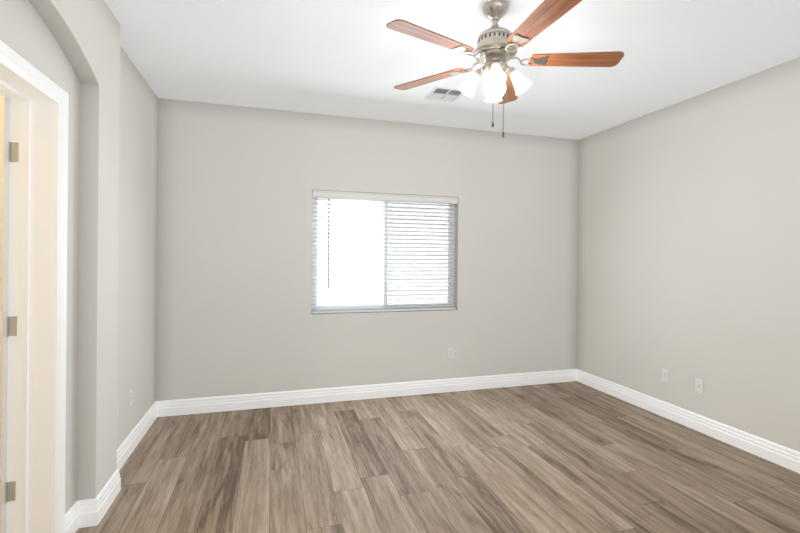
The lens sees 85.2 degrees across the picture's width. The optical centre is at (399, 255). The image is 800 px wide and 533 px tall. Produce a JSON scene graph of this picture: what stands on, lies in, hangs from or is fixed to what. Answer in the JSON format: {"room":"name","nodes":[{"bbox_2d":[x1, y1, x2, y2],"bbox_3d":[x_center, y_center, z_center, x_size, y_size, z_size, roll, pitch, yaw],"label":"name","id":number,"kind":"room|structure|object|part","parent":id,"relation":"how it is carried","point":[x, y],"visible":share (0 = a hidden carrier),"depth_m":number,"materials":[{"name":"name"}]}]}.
{"room":"empty bedroom","nodes":[
{"label":"empty bedroom","id":0,"kind":"room"},
{"bbox_2d":[0,0,157,513],"bbox_3d":[-1.498,0.017,1.556,0.265,2.740,4.530,0,0,-16],"label":"wall","id":1,"kind":"structure","parent":0,"point":[73,49],"depth_m":2.30,"materials":[{"name":"beige paint"}]},
{"bbox_2d":[0,64,56,532],"bbox_3d":[-1.546,0.332,1.558,0.180,2.110,0.900,0,0,-16],"label":"door jamb","id":2,"kind":"structure","parent":1,"relation":"in","point":[31,302],"depth_m":1.97,"materials":[{"name":"white wood"}]},
{"bbox_2d":[0,95,18,532],"bbox_3d":[-2.150,0.332,1.846,0.886,2.078,0.109,0,0,-16],"label":"door","id":3,"kind":"structure","parent":2,"relation":"attached to","point":[9,151],"depth_m":1.92,"materials":[{"name":"white paint"}]},
{"bbox_2d":[0,40,68,532],"bbox_3d":[-1.545,0.306,1.558,0.218,2.160,1.000,0,0,-16],"label":"door frame","id":4,"kind":"structure","parent":1,"relation":"attached to","point":[13,61],"depth_m":2.01,"materials":[{"name":"white wood"}]},
{"bbox_2d":[81,401,160,527],"bbox_3d":[-1.825,1.318,2.976,0.102,0.133,1.567,0,0,-16],"label":"baseboard","id":5,"kind":"structure","parent":1,"relation":"attached to","point":[85,513],"depth_m":2.52,"materials":[{"name":"white wood"}]},
{"bbox_2d":[129,388,132,406],"bbox_3d":[-1.899,0.999,3.071,0.007,0.114,0.070,0,0,-16],"label":"electrical outlet","id":6,"kind":"object","parent":1,"relation":"attached to","point":[130,396],"visible":1,"depth_m":3.07,"materials":[{"name":"white plastic"}]},
{"bbox_2d":[156,98,578,400],"bbox_3d":[-0.155,0.029,4.405,4.490,2.740,0.180,0,0,-16],"label":"wall","id":7,"kind":"structure","parent":0,"point":[236,185],"depth_m":4.16,"materials":[{"name":"beige paint"}]},
{"bbox_2d":[161,369,576,416],"bbox_3d":[-0.057,1.333,4.334,4.260,0.133,0.017,0,0,-16],"label":"baseboard","id":8,"kind":"structure","parent":7,"relation":"attached to","point":[336,394],"depth_m":4.22,"materials":[{"name":"white wood"}]},
{"bbox_2d":[311,197,454,312],"bbox_3d":[-0.148,-0.031,4.434,1.500,1.180,0.060,0,0,-16],"label":"window","id":9,"kind":"structure","parent":7,"relation":"in","point":[403,279],"depth_m":4.54,"materials":[{"name":"white glass"}]},
{"bbox_2d":[312,190,457,313],"bbox_3d":[-0.126,-0.033,4.360,1.492,1.171,0.073,0,0,-16],"label":"window blind","id":10,"kind":"object","parent":9,"relation":"attached to","point":[375,196],"visible":0.94,"depth_m":4.34,"materials":[{"name":"white plastic"}]},
{"bbox_2d":[448,348,453,358],"bbox_3d":[0.532,1.010,4.513,0.070,0.114,0.007,0,0,-16],"label":"electrical outlet","id":11,"kind":"object","parent":7,"relation":"attached to","point":[450,353],"visible":1,"depth_m":4.51,"materials":[{"name":"white plastic"}]},
{"bbox_2d":[76,381,799,532],"bbox_3d":[0.593,1.455,2.175,4.690,0.100,4.930,0,0,-16],"label":"floor","id":12,"kind":"structure","parent":0,"point":[570,457],"depth_m":2.82,"materials":[{"name":"brown wood"}]},
{"bbox_2d":[104,0,799,139],"bbox_3d":[-0.413,-1.394,1.871,6.840,0.100,4.930,0,0,-16],"label":"ceiling","id":13,"kind":"structure","parent":0,"point":[353,58],"depth_m":2.89,"materials":[{"name":"white paint"}]},
{"bbox_2d":[424,86,462,101],"bbox_3d":[0.373,-1.331,3.588,0.270,0.011,0.270,0,0,-16],"label":"ceiling vent","id":14,"kind":"object","parent":13,"relation":"in","point":[439,93],"visible":0.9,"depth_m":3.58,"materials":[{"name":"white metal"}]},
{"bbox_2d":[386,0,623,137],"bbox_3d":[0.522,-0.981,2.288,1.286,0.709,1.230,0,0,-16],"label":"fan","id":15,"kind":"object","parent":13,"relation":"hanging from","point":[495,51],"visible":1,"depth_m":2.28,"materials":[{"name":"brown wood"}]},
{"label":"blade","id":16,"kind":"part","parent":15,"relation":"part of","materials":[{"name":"brown wood"}]},
{"bbox_3d":[0.175,-1.054,2.599,0.480,0.006,0.128,0,10,38],"label":"blade","id":17,"kind":"part","parent":15,"relation":"part of","materials":[{"name":"brown wood"}]},
{"bbox_3d":[0.509,-0.925,2.336,0.366,0.128,0.366,1,0,-16],"label":"lamp shade","id":18,"kind":"part","parent":15,"relation":"part of","materials":[{"name":"white glass"}]},
{"bbox_3d":[0.656,-1.049,2.736,0.128,0.006,0.480,-10,-4,20],"label":"blade","id":19,"kind":"part","parent":15,"relation":"part of","materials":[{"name":"brown wood"}]},
{"bbox_3d":[0.626,-1.050,1.928,0.128,0.006,0.480,11,-3,-16],"label":"blade","id":20,"kind":"part","parent":15,"relation":"part of","materials":[{"name":"brown wood"}]},
{"bbox_3d":[0.935,-1.047,2.321,0.480,0.006,0.128,0,-10,2],"label":"blade","id":21,"kind":"part","parent":15,"relation":"part of","materials":[{"name":"brown wood"}]},
{"bbox_2d":[577,57,799,451],"bbox_3d":[2.749,0.054,2.805,0.180,2.740,4.930,0,0,-16],"label":"wall","id":22,"kind":"structure","parent":0,"point":[688,241],"depth_m":3.51,"materials":[{"name":"beige paint"}]},
{"bbox_2d":[662,368,668,382],"bbox_3d":[2.339,1.055,3.839,0.007,0.114,0.070,0,0,-16],"label":"electrical outlet","id":23,"kind":"object","parent":22,"relation":"attached to","point":[665,375],"visible":1,"depth_m":3.83,"materials":[{"name":"white plastic"}]},
{"bbox_2d":[577,369,799,472],"bbox_3d":[2.643,1.357,2.778,0.017,0.133,4.530,0,0,-16],"label":"baseboard","id":24,"kind":"structure","parent":22,"relation":"attached to","point":[778,454],"depth_m":3.49,"materials":[{"name":"white wood"}]},
{"bbox_2d":[695,378,703,393],"bbox_3d":[2.429,1.056,3.532,0.008,0.114,0.070,0,0,-16],"label":"electrical outlet","id":25,"kind":"object","parent":22,"relation":"attached to","point":[699,385],"visible":1,"depth_m":3.53,"materials":[{"name":"white plastic"}]},
{"label":"outside","id":26,"kind":"structure","parent":0,"visible":0},
{"bbox_3d":[-23.248,1.522,78.942,160.000,0.050,155.420,0,0,-16],"label":"ground","id":27,"kind":"structure","parent":26,"visible":0},
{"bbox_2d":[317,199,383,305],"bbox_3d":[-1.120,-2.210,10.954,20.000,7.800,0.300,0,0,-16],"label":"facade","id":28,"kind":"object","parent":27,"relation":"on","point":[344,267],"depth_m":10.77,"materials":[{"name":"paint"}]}
]}

